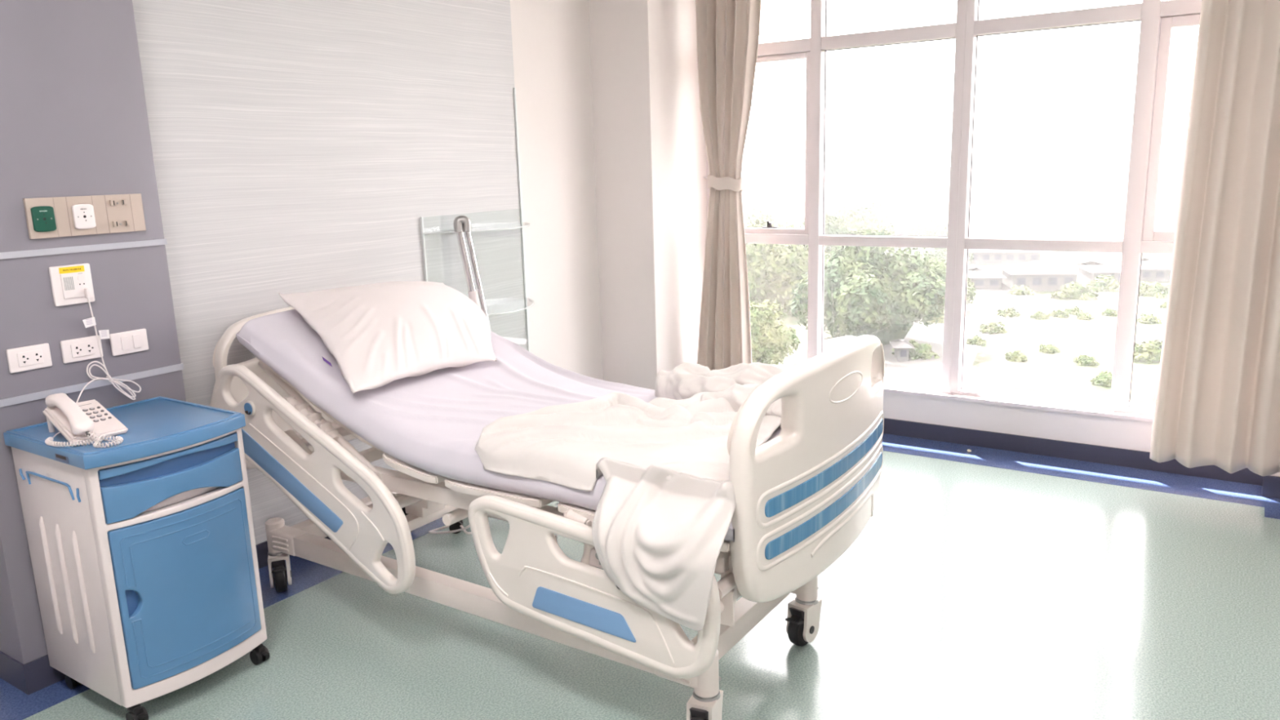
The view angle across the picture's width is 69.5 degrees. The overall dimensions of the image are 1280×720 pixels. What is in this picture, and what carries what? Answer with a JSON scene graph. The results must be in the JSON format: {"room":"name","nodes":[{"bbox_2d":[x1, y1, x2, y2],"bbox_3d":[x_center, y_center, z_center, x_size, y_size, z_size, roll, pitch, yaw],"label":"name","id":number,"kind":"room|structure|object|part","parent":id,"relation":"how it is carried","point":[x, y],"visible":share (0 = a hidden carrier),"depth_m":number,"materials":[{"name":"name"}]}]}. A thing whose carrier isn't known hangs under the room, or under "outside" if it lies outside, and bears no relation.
{"room":"hospital room","nodes":[
{"label":"hospital room","id":0,"kind":"room"},
{"bbox_2d":[0,0,186,664],"bbox_3d":[-1.846,-0.549,2.842,0.198,2.900,0.620,6,14,33],"label":"panel","id":1,"kind":"object","parent":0,"point":[74,121],"visible":0.41,"depth_m":2.82,"materials":[{"name":"grey laminate"}]},
{"bbox_2d":[5,342,52,373],"bbox_3d":[-1.829,-0.006,2.767,0.012,0.072,0.116,6,14,33],"label":"power socket","id":2,"kind":"object","parent":1,"relation":"attached to","point":[37,356],"visible":1,"depth_m":2.76,"materials":[{"name":"white plastic"}]},
{"bbox_2d":[0,650,65,694],"bbox_3d":[-1.801,0.918,3.151,0.204,0.100,0.630,6,14,33],"label":"baseboard","id":3,"kind":"structure","parent":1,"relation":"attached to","point":[33,676],"depth_m":2.88,"materials":[{"name":"plastic"}]},
{"bbox_2d":[48,263,94,306],"bbox_3d":[-1.750,-0.232,2.847,0.015,0.121,0.117,6,14,33],"label":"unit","id":4,"kind":"object","parent":1,"relation":"attached to","point":[68,282],"visible":1,"depth_m":2.84,"materials":[{"name":"white plastic"}]},
{"bbox_2d":[63,276,74,290],"bbox_3d":[-1.751,-0.234,2.832,0.001,0.040,0.027,6,14,33],"label":"speaker grille","id":5,"kind":"object","parent":4,"relation":"attached to","point":[68,282],"depth_m":2.83,"materials":[{"name":"white plastic"}]},
{"bbox_2d":[75,288,141,402],"bbox_3d":[-1.696,-0.034,2.869,0.071,0.372,0.254,2,12,15],"label":"cable","id":6,"kind":"object","parent":4,"relation":"hanging from","point":[104,334],"visible":0.99,"depth_m":2.91,"materials":[{"name":"white plastic"}]},
{"bbox_2d":[60,335,102,363],"bbox_3d":[-1.745,-0.034,2.889,0.012,0.071,0.118,6,14,33],"label":"power socket","id":7,"kind":"object","parent":1,"relation":"attached to","point":[82,348],"visible":1,"depth_m":2.88,"materials":[{"name":"white plastic"}]},
{"bbox_2d":[0,238,167,259],"bbox_3d":[-1.755,-0.337,2.831,0.008,0.019,0.623,6,14,33],"label":"trim","id":8,"kind":"structure","parent":1,"relation":"attached to","point":[10,255],"depth_m":2.86,"materials":[{"name":"metal"}]},
{"bbox_2d":[22,193,146,239],"bbox_3d":[-1.710,-0.449,2.863,0.023,0.119,0.345,6,14,33],"label":"outlet panel","id":9,"kind":"object","parent":1,"relation":"attached to","point":[76,215],"visible":1,"depth_m":2.84,"materials":[{"name":"white plastic"}]},
{"bbox_2d":[31,205,56,231],"bbox_3d":[-1.778,-0.421,2.754,0.010,0.076,0.061,6,14,33],"label":"outlet","id":10,"kind":"object","parent":9,"relation":"attached to","point":[43,218],"depth_m":2.75,"materials":[{"name":"plastic"}]},
{"bbox_2d":[71,204,96,229],"bbox_3d":[-1.715,-0.442,2.847,0.010,0.076,0.061,6,14,33],"label":"outlet","id":11,"kind":"object","parent":9,"relation":"attached to","point":[83,215],"depth_m":2.84,"materials":[{"name":"plastic"}]},
{"bbox_2d":[0,363,183,407],"bbox_3d":[-1.743,0.080,2.920,0.008,0.021,0.623,6,14,33],"label":"trim","id":12,"kind":"structure","parent":1,"relation":"attached to","point":[43,394],"depth_m":2.91,"materials":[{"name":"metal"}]},
{"bbox_2d":[109,328,148,355],"bbox_3d":[-1.663,-0.058,3.009,0.014,0.072,0.117,6,14,33],"label":"light switch","id":13,"kind":"object","parent":1,"relation":"attached to","point":[135,340],"visible":1,"depth_m":3.00,"materials":[{"name":"white plastic"}]},
{"bbox_2d":[132,0,603,545],"bbox_3d":[-1.989,-0.507,2.906,0.102,3.000,6.310,6,14,33],"label":"wall","id":14,"kind":"structure","parent":0,"point":[299,146],"depth_m":3.98,"materials":[{"name":"paint"}]},
{"bbox_2d":[0,516,444,719],"bbox_3d":[-1.799,0.990,3.050,0.335,0.001,6.190,6,14,33],"label":"floor border","id":15,"kind":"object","parent":14,"relation":"attached to","point":[15,704],"depth_m":3.42,"materials":[{"name":"blue plastic"}]},
{"bbox_2d":[255,536,329,568],"bbox_3d":[-0.961,0.596,4.556,0.010,0.100,2.710,6,14,33],"label":"baseboard","id":16,"kind":"structure","parent":14,"relation":"attached to","point":[262,549],"depth_m":3.72,"materials":[{"name":"plastic"}]},
{"bbox_2d":[420,87,533,351],"bbox_3d":[-0.712,-0.603,4.509,0.252,1.450,0.709,6,14,33],"label":"glass shelf","id":17,"kind":"object","parent":14,"relation":"attached to","point":[522,224],"visible":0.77,"depth_m":4.61,"materials":[{"name":"clear glass"}]},
{"bbox_3d":[-0.713,-0.643,4.500,0.238,0.008,0.700,6,14,33],"label":"glass plate","id":18,"kind":"part","parent":17,"relation":"part of","materials":[{"name":"clear glass"}]},
{"bbox_2d":[588,0,706,390],"bbox_3d":[0.094,-1.144,5.621,0.490,3.000,0.840,6,14,33],"label":"wall pier","id":19,"kind":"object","parent":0,"point":[619,47],"visible":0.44,"depth_m":5.32,"materials":[{"name":"paint"}]},
{"bbox_2d":[646,0,657,375],"bbox_3d":[0.064,-1.091,5.134,0.006,2.900,0.007,6,14,33],"label":"trim","id":20,"kind":"structure","parent":19,"relation":"attached to","point":[646,0],"depth_m":5.15,"materials":[{"name":"paint"}]},
{"bbox_2d":[22,450,1279,719],"bbox_3d":[0.650,1.220,1.873,5.940,0.100,6.900,6,14,33],"label":"floor","id":21,"kind":"structure","parent":0,"point":[968,591],"depth_m":3.05,"materials":[{"name":"green plastic"}]},
{"bbox_2d":[3,395,269,719],"bbox_3d":[-1.518,0.596,2.855,0.508,0.836,0.480,6,14,33],"label":"bedside cabinet","id":22,"kind":"object","parent":21,"relation":"on","point":[142,547],"visible":1,"depth_m":2.69,"materials":[{"name":"blue plastic"}]},
{"bbox_2d":[55,453,66,460],"bbox_3d":[-1.587,0.266,2.530,0.056,0.009,0.001,6,14,33],"label":"print","id":23,"kind":"object","parent":22,"relation":"attached to","point":[58,456],"depth_m":2.53},
{"bbox_2d":[42,392,128,448],"bbox_3d":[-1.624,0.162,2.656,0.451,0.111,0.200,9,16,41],"label":"telephone","id":24,"kind":"object","parent":22,"relation":"on","point":[85,422],"visible":1,"depth_m":2.62,"materials":[{"name":"plastic"}]},
{"bbox_3d":[-1.555,0.217,2.565,0.241,0.035,0.093,1,12,13],"label":"coiled cord","id":25,"kind":"part","parent":24,"relation":"part of","materials":[{"name":"plastic"}]},
{"bbox_3d":[-1.440,1.015,2.660,0.037,0.022,0.024,6,14,33],"label":"brake lever","id":26,"kind":"part","parent":22,"relation":"part of","materials":[{"name":"black rubber"}]},
{"bbox_3d":[-1.344,0.363,2.689,0.054,0.104,0.412,6,14,33],"label":"drawer","id":27,"kind":"part","parent":22,"relation":"part of","materials":[{"name":"blue plastic"}]},
{"bbox_3d":[-1.346,0.597,2.745,0.071,0.730,0.460,6,14,33],"label":"frame","id":28,"kind":"part","parent":22,"relation":"part of","materials":[{"name":"white plastic"}]},
{"bbox_2d":[142,486,219,512],"bbox_3d":[-1.363,0.395,2.710,0.037,0.038,0.412,6,14,33],"label":"handle","id":29,"kind":"object","parent":22,"relation":"on","point":[190,495],"depth_m":2.71,"materials":[{"name":"white plastic"}]},
{"bbox_3d":[-1.335,0.671,2.755,0.057,0.481,0.412,6,14,33],"label":"door","id":30,"kind":"part","parent":22,"relation":"part of","materials":[{"name":"blue plastic"}]},
{"bbox_3d":[-1.219,0.940,2.985,0.037,0.022,0.024,6,14,33],"label":"brake lever","id":31,"kind":"part","parent":22,"relation":"part of","materials":[{"name":"black rubber"}]},
{"bbox_2d":[453,215,491,330],"bbox_3d":[-0.686,0.013,4.250,0.250,1.351,0.048,-5,12,-13],"label":"chrome stand","id":32,"kind":"object","parent":21,"relation":"on","point":[462,224],"visible":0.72,"depth_m":4.13,"materials":[{"name":"metal"}]},
{"bbox_2d":[208,306,884,719],"bbox_3d":[-0.409,0.385,3.219,2.320,1.036,1.088,6,14,33],"label":"hospital bed","id":33,"kind":"object","parent":21,"relation":"on","point":[804,495],"visible":0.73,"depth_m":2.61,"materials":[{"name":"plastic"}]},
{"bbox_3d":[-1.304,0.068,3.811,0.117,0.611,0.964,6,14,33],"label":"headboard","id":34,"kind":"part","parent":33,"relation":"part of","materials":[{"name":"plastic"}]},
{"bbox_3d":[-1.194,0.393,3.120,0.545,0.309,0.004,6,14,33],"label":"blue panel","id":35,"kind":"part","parent":33,"relation":"part of","materials":[{"name":"blue plastic"}]},
{"bbox_3d":[-1.199,0.314,3.218,0.151,0.134,0.072,6,14,33],"label":"lift motor","id":36,"kind":"part","parent":33,"relation":"part of","materials":[{"name":"plastic"}]},
{"bbox_3d":[-1.143,0.375,3.103,1.041,0.680,0.040,6,14,33],"label":"rail","id":37,"kind":"part","parent":33,"relation":"part of","materials":[{"name":"plastic"}]},
{"bbox_3d":[-0.876,0.047,3.490,0.640,0.291,0.880,6,14,33],"label":"deck plate","id":38,"kind":"part","parent":33,"relation":"part of","materials":[{"name":"plastic"}]},
{"bbox_3d":[-0.479,0.256,3.251,0.240,0.064,0.908,6,14,33],"label":"deck plate","id":39,"kind":"part","parent":33,"relation":"part of","materials":[{"name":"plastic"}]},
{"bbox_3d":[-0.773,0.464,3.221,0.090,0.100,0.012,6,14,33],"label":"collar plate","id":40,"kind":"part","parent":33,"relation":"part of","materials":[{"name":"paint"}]},
{"bbox_2d":[448,520,462,533],"bbox_3d":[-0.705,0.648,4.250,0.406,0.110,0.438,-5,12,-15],"label":"caster wheel","id":41,"kind":"object","parent":33,"relation":"attached to","point":[455,526],"visible":0.1,"depth_m":4.01,"materials":[{"name":"black plastic"}]},
{"bbox_3d":[-0.195,0.309,3.070,0.380,0.031,0.908,6,14,33],"label":"deck plate","id":42,"kind":"part","parent":33,"relation":"part of","materials":[{"name":"plastic"}]},
{"bbox_2d":[235,309,781,542],"bbox_3d":[-0.343,0.066,3.123,1.968,0.435,0.940,6,14,33],"label":"mattress","id":43,"kind":"object","parent":33,"relation":"on","point":[433,422],"visible":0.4,"depth_m":3.09,"materials":[{"name":"fabric"}]},
{"bbox_2d":[278,280,497,393],"bbox_3d":[-0.870,-0.127,3.408,0.632,0.294,0.837,9,16,41],"label":"pillow","id":44,"kind":"object","parent":43,"relation":"on","point":[377,335],"visible":1,"depth_m":3.26,"materials":[{"name":"fabric"}]},
{"bbox_3d":[-0.374,0.341,3.232,2.010,0.057,0.875,6,14,33],"label":"frame","id":45,"kind":"part","parent":33,"relation":"part of","materials":[{"name":"paint"}]},
{"bbox_3d":[-0.418,0.694,3.252,1.800,0.073,0.705,6,14,33],"label":"frame","id":46,"kind":"part","parent":33,"relation":"part of","materials":[{"name":"paint"}]},
{"bbox_3d":[-0.156,0.678,2.479,0.347,0.081,0.004,6,14,33],"label":"blue panel","id":47,"kind":"part","parent":33,"relation":"part of","materials":[{"name":"blue plastic"}]},
{"bbox_3d":[-0.152,0.544,2.521,0.080,0.138,0.032,6,14,33],"label":"rail arm","id":48,"kind":"part","parent":33,"relation":"part of","materials":[{"name":"plastic"}]},
{"bbox_3d":[-0.148,0.599,2.478,0.820,0.378,0.041,6,14,33],"label":"rail","id":49,"kind":"part","parent":33,"relation":"part of","materials":[{"name":"plastic"}]},
{"bbox_2d":[475,362,787,631],"bbox_3d":[0.054,0.309,2.837,0.906,0.454,1.112,5,14,29],"label":"blanket","id":50,"kind":"object","parent":33,"relation":"on","point":[663,516],"visible":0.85,"depth_m":2.49,"materials":[{"name":"white fabric"}]},
{"bbox_3d":[0.238,0.355,2.786,0.540,0.031,0.908,6,14,33],"label":"deck plate","id":51,"kind":"part","parent":33,"relation":"part of","materials":[{"name":"plastic"}]},
{"bbox_3d":[0.203,0.633,2.386,0.090,0.100,0.012,6,14,33],"label":"collar plate","id":52,"kind":"part","parent":33,"relation":"part of","materials":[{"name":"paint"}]},
{"bbox_3d":[0.525,0.269,2.612,0.117,0.611,0.964,6,14,33],"label":"footboard","id":53,"kind":"part","parent":33,"relation":"part of","materials":[{"name":"plastic"}]},
{"bbox_2d":[883,391,1152,452],"bbox_3d":[1.742,0.353,5.209,2.980,0.350,0.250,6,14,33],"label":"wall","id":54,"kind":"structure","parent":0,"point":[1124,433],"depth_m":4.86,"materials":[{"name":"paint"}]},
{"bbox_2d":[751,362,1155,422],"bbox_3d":[1.736,0.173,5.168,2.980,0.018,0.295,6,14,33],"label":"trim","id":55,"kind":"structure","parent":54,"relation":"on","point":[890,389],"depth_m":4.92,"materials":[{"name":"paint"}]},
{"bbox_2d":[706,0,1201,415],"bbox_3d":[1.669,-1.162,4.842,2.980,2.732,0.096,6,14,33],"label":"window","id":56,"kind":"structure","parent":54,"relation":"in","point":[1157,18],"depth_m":4.76,"materials":[{"name":"paint"}]},
{"bbox_3d":[0.786,-1.254,5.421,0.471,1.016,0.038,6,14,33],"label":"sash frame","id":57,"kind":"part","parent":56,"relation":"part of","materials":[{"name":"paint"}]},
{"bbox_3d":[2.639,-1.051,4.206,0.539,1.016,0.038,6,14,33],"label":"sash frame","id":58,"kind":"part","parent":56,"relation":"part of","materials":[{"name":"paint"}]},
{"bbox_2d":[881,433,1264,506],"bbox_3d":[1.587,0.479,4.993,2.980,0.001,0.320,6,14,33],"label":"floor border","id":59,"kind":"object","parent":54,"relation":"attached to","point":[1156,481],"depth_m":4.58,"materials":[{"name":"blue plastic"}]},
{"bbox_2d":[883,417,1263,485],"bbox_3d":[1.671,0.407,5.109,2.980,0.090,0.012,6,14,33],"label":"baseboard","id":60,"kind":"structure","parent":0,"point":[1135,459],"depth_m":4.78,"materials":[{"name":"paint"}]},
{"bbox_2d":[1270,471,1279,476],"bbox_3d":[3.927,-0.776,3.361,2.470,3.000,0.410,6,14,33],"label":"wall","id":61,"kind":"structure","parent":0,"point":[1277,474],"depth_m":4.14,"materials":[{"name":"paint"}]},
{"bbox_2d":[1261,475,1279,498],"bbox_3d":[3.847,0.681,3.493,2.482,0.100,0.012,6,14,33],"label":"baseboard","id":62,"kind":"structure","parent":61,"relation":"attached to","point":[1271,484],"depth_m":4.15,"materials":[{"name":"plastic"}]},
{"bbox_2d":[1264,496,1279,519],"bbox_3d":[3.776,0.756,3.388,2.470,0.001,0.290,6,14,33],"label":"trim","id":63,"kind":"structure","parent":61,"relation":"attached to","point":[1272,505],"depth_m":4.04,"materials":[{"name":"blue plastic"}]},
{"bbox_3d":[0.603,-1.825,1.291,5.940,0.100,7.050,6,14,33],"label":"ceiling","id":64,"kind":"structure","parent":0,"visible":0},
{"bbox_3d":[1.505,-2.404,4.293,3.060,0.065,0.030,6,14,33],"label":"track","id":65,"kind":"object","parent":64,"relation":"attached to","visible":0},
{"bbox_2d":[695,0,761,370],"bbox_3d":[0.471,-1.123,5.340,0.210,2.806,0.539,-11,15,-36],"label":"curtain","id":66,"kind":"object","parent":65,"relation":"hanging from","point":[728,31],"visible":0.87,"depth_m":5.30,"materials":[{"name":"fabric"}]},
{"bbox_2d":[1149,0,1279,475],"bbox_3d":[2.563,-0.877,3.880,0.531,2.801,0.105,5,14,30],"label":"curtain","id":67,"kind":"object","parent":65,"relation":"hanging from","point":[1217,402],"visible":1,"depth_m":3.99,"materials":[{"name":"fabric"}]},
{"label":"outside","id":68,"kind":"structure","parent":0,"visible":0},
{"bbox_2d":[743,173,1182,404],"bbox_3d":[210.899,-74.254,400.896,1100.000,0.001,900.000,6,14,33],"label":"ground","id":69,"kind":"structure","parent":68,"point":[1001,206],"depth_m":194.51,"materials":[{"name":"white"}]},
{"bbox_2d":[744,207,783,245],"bbox_3d":[19.882,-20.814,155.999,14.686,9.931,14.151,1,12,14],"label":"tree","id":70,"kind":"object","parent":69,"relation":"on","point":[753,217],"visible":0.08,"depth_m":154.47,"materials":[{"name":"green plant"}]},
{"bbox_2d":[749,299,799,365],"bbox_3d":[7.482,-0.887,67.017,6.340,7.104,7.056,-6,13,-21],"label":"tree","id":71,"kind":"object","parent":69,"relation":"on","point":[768,344],"visible":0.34,"depth_m":64.96,"materials":[{"name":"green plant"}]},
{"bbox_2d":[744,219,836,315],"bbox_3d":[15.123,-10.574,105.061,17.015,11.121,16.085,-6,13,-18],"label":"tree","id":72,"kind":"object","parent":69,"relation":"on","point":[774,270],"visible":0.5,"depth_m":100.59,"materials":[{"name":"green plant"}]},
{"bbox_2d":[800,208,861,255],"bbox_3d":[24.736,-15.258,127.216,16.155,10.924,15.565,-4,12,-10],"label":"tree","id":73,"kind":"object","parent":69,"relation":"on","point":[831,226],"visible":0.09,"depth_m":123.56,"materials":[{"name":"green plant"}]},
{"bbox_2d":[822,335,857,350],"bbox_3d":[17.019,-0.670,75.075,4.095,2.700,4.400,0,12,7],"label":"shed","id":74,"kind":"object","parent":69,"relation":"on","point":[828,344],"visible":0.11,"depth_m":74.50,"materials":[{"name":"white"}]},
{"bbox_2d":[827,200,898,247],"bbox_3d":[37.209,-22.413,159.720,15.597,10.194,14.745,8,15,38],"label":"tree","id":75,"kind":"object","parent":69,"relation":"on","point":[855,220],"visible":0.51,"depth_m":156.67,"materials":[{"name":"green plant"}]},
{"bbox_2d":[790,227,946,345],"bbox_3d":[21.312,-6.624,83.709,14.858,10.588,15.420,1,12,12],"label":"tree","id":76,"kind":"object","parent":69,"relation":"on","point":[864,293],"visible":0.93,"depth_m":80.22,"materials":[{"name":"green plant"}]},
{"bbox_2d":[888,222,906,235],"bbox_3d":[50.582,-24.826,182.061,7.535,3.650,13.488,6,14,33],"label":"apartment block","id":77,"kind":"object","parent":69,"relation":"on","point":[900,228],"visible":0.34,"depth_m":176.15,"materials":[{"name":"white"}]},
{"bbox_2d":[889,338,915,360],"bbox_3d":[21.831,-0.811,77.003,1.698,1.900,2.800,0,12,8],"label":"shed","id":78,"kind":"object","parent":69,"relation":"on","point":[901,346],"visible":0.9,"depth_m":76.11,"materials":[{"name":"white"}]},
{"bbox_2d":[891,339,940,359],"bbox_3d":[23.308,-0.627,77.897,3.546,2.261,3.916,-3,12,-5],"label":"bush","id":79,"kind":"object","parent":69,"relation":"on","point":[921,351],"visible":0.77,"depth_m":76.86,"materials":[{"name":"green plant"}]},
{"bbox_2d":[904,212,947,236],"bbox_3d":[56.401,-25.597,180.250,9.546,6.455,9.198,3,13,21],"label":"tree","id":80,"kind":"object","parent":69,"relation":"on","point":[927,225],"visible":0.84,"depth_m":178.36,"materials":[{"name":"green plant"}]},
{"bbox_2d":[923,307,944,324],"bbox_3d":[30.589,-4.258,94.097,3.843,2.099,3.563,-9,14,-31],"label":"bush","id":81,"kind":"object","parent":69,"relation":"on","point":[941,318],"visible":0.34,"depth_m":93.17,"materials":[{"name":"green plant"}]},
{"bbox_2d":[909,256,976,314],"bbox_3d":[31.139,-8.043,99.835,10.280,6.719,9.718,0,12,9],"label":"tree","id":82,"kind":"object","parent":69,"relation":"on","point":[972,289],"visible":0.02,"depth_m":98.04,"materials":[{"name":"green plant"}]},
{"bbox_2d":[923,248,973,266],"bbox_3d":[44.884,-14.967,134.593,7.075,4.966,7.343,-2,12,-2],"label":"tree","id":83,"kind":"object","parent":69,"relation":"on","point":[941,252],"visible":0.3,"depth_m":133.08,"materials":[{"name":"green plant"}]},
{"bbox_2d":[965,334,986,346],"bbox_3d":[30.052,-1.640,82.333,1.919,1.130,2.069,-7,13,-24],"label":"bush","id":84,"kind":"object","parent":69,"relation":"on","point":[975,340],"visible":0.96,"depth_m":82.00,"materials":[{"name":"green plant"}]},
{"bbox_2d":[967,266,1007,288],"bbox_3d":[43.958,-10.599,118.424,7.210,2.600,9.128,6,14,33],"label":"house","id":85,"kind":"structure","parent":69,"relation":"on","point":[983,277],"depth_m":115.30,"materials":[{"name":"white"}]},
{"bbox_2d":[977,321,1008,333],"bbox_3d":[33.474,-2.909,87.591,2.741,1.615,2.956,4,13,26],"label":"bush","id":86,"kind":"object","parent":69,"relation":"on","point":[991,327],"visible":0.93,"depth_m":87.14,"materials":[{"name":"green plant"}]},
{"bbox_2d":[968,248,1044,263],"bbox_3d":[57.265,-17.330,146.884,14.874,3.200,15.924,6,14,33],"label":"house","id":87,"kind":"structure","parent":69,"relation":"on","point":[980,255],"depth_m":141.34,"materials":[{"name":"white"}]},
{"bbox_2d":[996,306,1021,317],"bbox_3d":[38.366,-4.818,96.004,2.467,1.453,2.660,-1,12,5],"label":"bush","id":88,"kind":"object","parent":69,"relation":"on","point":[1008,312],"visible":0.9,"depth_m":95.63,"materials":[{"name":"green plant"}]},
{"bbox_2d":[1004,350,1028,361],"bbox_3d":[30.813,-0.211,75.490,1.958,1.130,1.773,1,12,10],"label":"bush","id":89,"kind":"object","parent":69,"relation":"on","point":[1015,356],"visible":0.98,"depth_m":75.26,"materials":[{"name":"green plant"}]},
{"bbox_2d":[1006,284,1035,295],"bbox_3d":[45.618,-8.155,110.571,3.251,1.776,3.015,2,13,19],"label":"bush","id":90,"kind":"object","parent":69,"relation":"on","point":[1021,290],"visible":0.88,"depth_m":109.88,"materials":[{"name":"green plant"}]},
{"bbox_2d":[1029,311,1048,319],"bbox_3d":[40.773,-4.474,94.216,1.919,1.130,2.069,1,12,11],"label":"bush","id":91,"kind":"object","parent":69,"relation":"on","point":[1040,315],"visible":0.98,"depth_m":93.76,"materials":[{"name":"green plant"}]},
{"bbox_2d":[998,260,1081,291],"bbox_3d":[50.068,-10.740,116.081,10.954,3.500,11.397,6,14,33],"label":"house","id":92,"kind":"structure","parent":69,"relation":"on","point":[1038,275],"depth_m":112.71,"materials":[{"name":"white"}]},
{"bbox_2d":[1038,343,1060,353],"bbox_3d":[34.618,-0.888,78.240,1.774,0.969,1.645,-2,12,-2],"label":"bush","id":93,"kind":"object","parent":69,"relation":"on","point":[1049,348],"visible":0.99,"depth_m":77.96,"materials":[{"name":"green plant"}]},
{"bbox_2d":[1048,309,1069,318],"bbox_3d":[43.055,-4.641,94.693,2.069,1.130,1.919,-1,12,4],"label":"bush","id":94,"kind":"object","parent":69,"relation":"on","point":[1059,313],"visible":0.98,"depth_m":94.42,"materials":[{"name":"green plant"}]},
{"bbox_2d":[1064,306,1084,315],"bbox_3d":[45.330,-5.053,96.324,1.919,1.130,2.069,-2,12,-3],"label":"bush","id":95,"kind":"object","parent":69,"relation":"on","point":[1074,310],"visible":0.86,"depth_m":96.05,"materials":[{"name":"green plant"}]},
{"bbox_2d":[1050,281,1100,300],"bbox_3d":[50.410,-7.609,106.667,5.616,3.068,5.208,-7,13,-25],"label":"bush","id":96,"kind":"object","parent":69,"relation":"on","point":[1069,291],"visible":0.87,"depth_m":105.88,"materials":[{"name":"green plant"}]},
{"bbox_2d":[1075,312,1093,319],"bbox_3d":[44.775,-4.322,93.037,1.774,0.969,1.645,-4,12,-10],"label":"bush","id":97,"kind":"object","parent":69,"relation":"on","point":[1085,316],"visible":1,"depth_m":92.73,"materials":[{"name":"green plant"}]},
{"bbox_2d":[1072,354,1099,365],"bbox_3d":[35.421,0.103,73.374,2.069,1.130,1.919,9,16,41],"label":"bush","id":98,"kind":"object","parent":69,"relation":"on","point":[1082,360],"visible":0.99,"depth_m":73.04,"materials":[{"name":"green plant"}]},
{"bbox_2d":[1074,260,1120,283],"bbox_3d":[60.006,-11.485,119.912,7.804,2.800,10.158,6,14,33],"label":"house","id":99,"kind":"structure","parent":69,"relation":"on","point":[1089,270],"depth_m":118.06,"materials":[{"name":"white"}]},
{"bbox_2d":[1089,369,1112,386],"bbox_3d":[33.985,1.482,66.903,2.280,1.453,2.517,9,16,40],"label":"bush","id":100,"kind":"object","parent":69,"relation":"on","point":[1104,379],"visible":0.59,"depth_m":66.53,"materials":[{"name":"green plant"}]},
{"bbox_2d":[1085,274,1119,292],"bbox_3d":[56.690,-8.974,112.324,4.934,2.907,5.321,-9,14,-32],"label":"bush","id":101,"kind":"object","parent":69,"relation":"on","point":[1104,282],"visible":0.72,"depth_m":111.37,"materials":[{"name":"green plant"}]},
{"bbox_2d":[1101,307,1117,316],"bbox_3d":[48.264,-4.826,94.847,1.919,1.130,2.069,-6,13,-17],"label":"bush","id":102,"kind":"object","parent":69,"relation":"on","point":[1110,312],"visible":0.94,"depth_m":94.47,"materials":[{"name":"green plant"}]},
{"bbox_2d":[1119,257,1171,281],"bbox_3d":[67.187,-12.018,121.436,8.548,2.800,10.447,6,14,33],"label":"house","id":103,"kind":"structure","parent":69,"relation":"on","point":[1153,269],"depth_m":118.00,"materials":[{"name":"white"}]},
{"bbox_2d":[1138,280,1153,297],"bbox_3d":[58.802,-8.043,107.899,4.112,2.422,4.434,3,13,20],"label":"bush","id":104,"kind":"object","parent":69,"relation":"on","point":[1142,285],"visible":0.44,"depth_m":106.95,"materials":[{"name":"green plant"}]},
{"bbox_2d":[1133,339,1162,363],"bbox_3d":[41.442,-0.465,74.473,4.386,2.584,4.729,7,15,34],"label":"bush","id":105,"kind":"object","parent":69,"relation":"on","point":[1149,352],"visible":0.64,"depth_m":73.72,"materials":[{"name":"green plant"}]},
{"bbox_2d":[1136,313,1162,324],"bbox_3d":[49.767,-3.918,90.277,2.365,1.292,2.193,5,13,27],"label":"bush","id":106,"kind":"object","parent":69,"relation":"on","point":[1149,318],"visible":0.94,"depth_m":89.82,"materials":[{"name":"green plant"}]},
{"bbox_2d":[1138,281,1168,298],"bbox_3d":[59.726,-7.719,106.160,4.729,2.584,4.386,1,12,13],"label":"bush","id":107,"kind":"object","parent":69,"relation":"on","point":[1160,291],"visible":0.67,"depth_m":105.67,"materials":[{"name":"green plant"}]},
{"bbox_2d":[1159,302,1167,308],"bbox_3d":[56.465,-5.742,97.956,2.365,1.292,2.193,-5,12,-16],"label":"bush","id":108,"kind":"object","parent":69,"relation":"on","point":[1164,305],"visible":0.09,"depth_m":98.02,"materials":[{"name":"green plant"}]},
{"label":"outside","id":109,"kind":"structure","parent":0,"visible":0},
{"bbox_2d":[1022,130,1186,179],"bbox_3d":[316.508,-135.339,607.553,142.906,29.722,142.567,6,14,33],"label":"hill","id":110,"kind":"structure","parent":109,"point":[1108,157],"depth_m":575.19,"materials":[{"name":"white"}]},
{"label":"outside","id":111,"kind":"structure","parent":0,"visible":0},
{"bbox_2d":[743,162,919,182],"bbox_3d":[138.895,-156.847,770.029,189.144,14.517,133.692,6,14,33],"label":"hill","id":112,"kind":"structure","parent":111,"point":[833,171],"depth_m":744.71,"materials":[{"name":"white"}]},
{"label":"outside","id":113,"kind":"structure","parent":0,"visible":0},
{"bbox_2d":[882,282,1036,385],"bbox_3d":[32.822,-3.526,91.718,17.013,0.001,73.431,6,14,33],"label":"road","id":114,"kind":"structure","parent":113,"point":[984,307],"depth_m":86.85,"materials":[{"name":"white concrete"}]}
]}

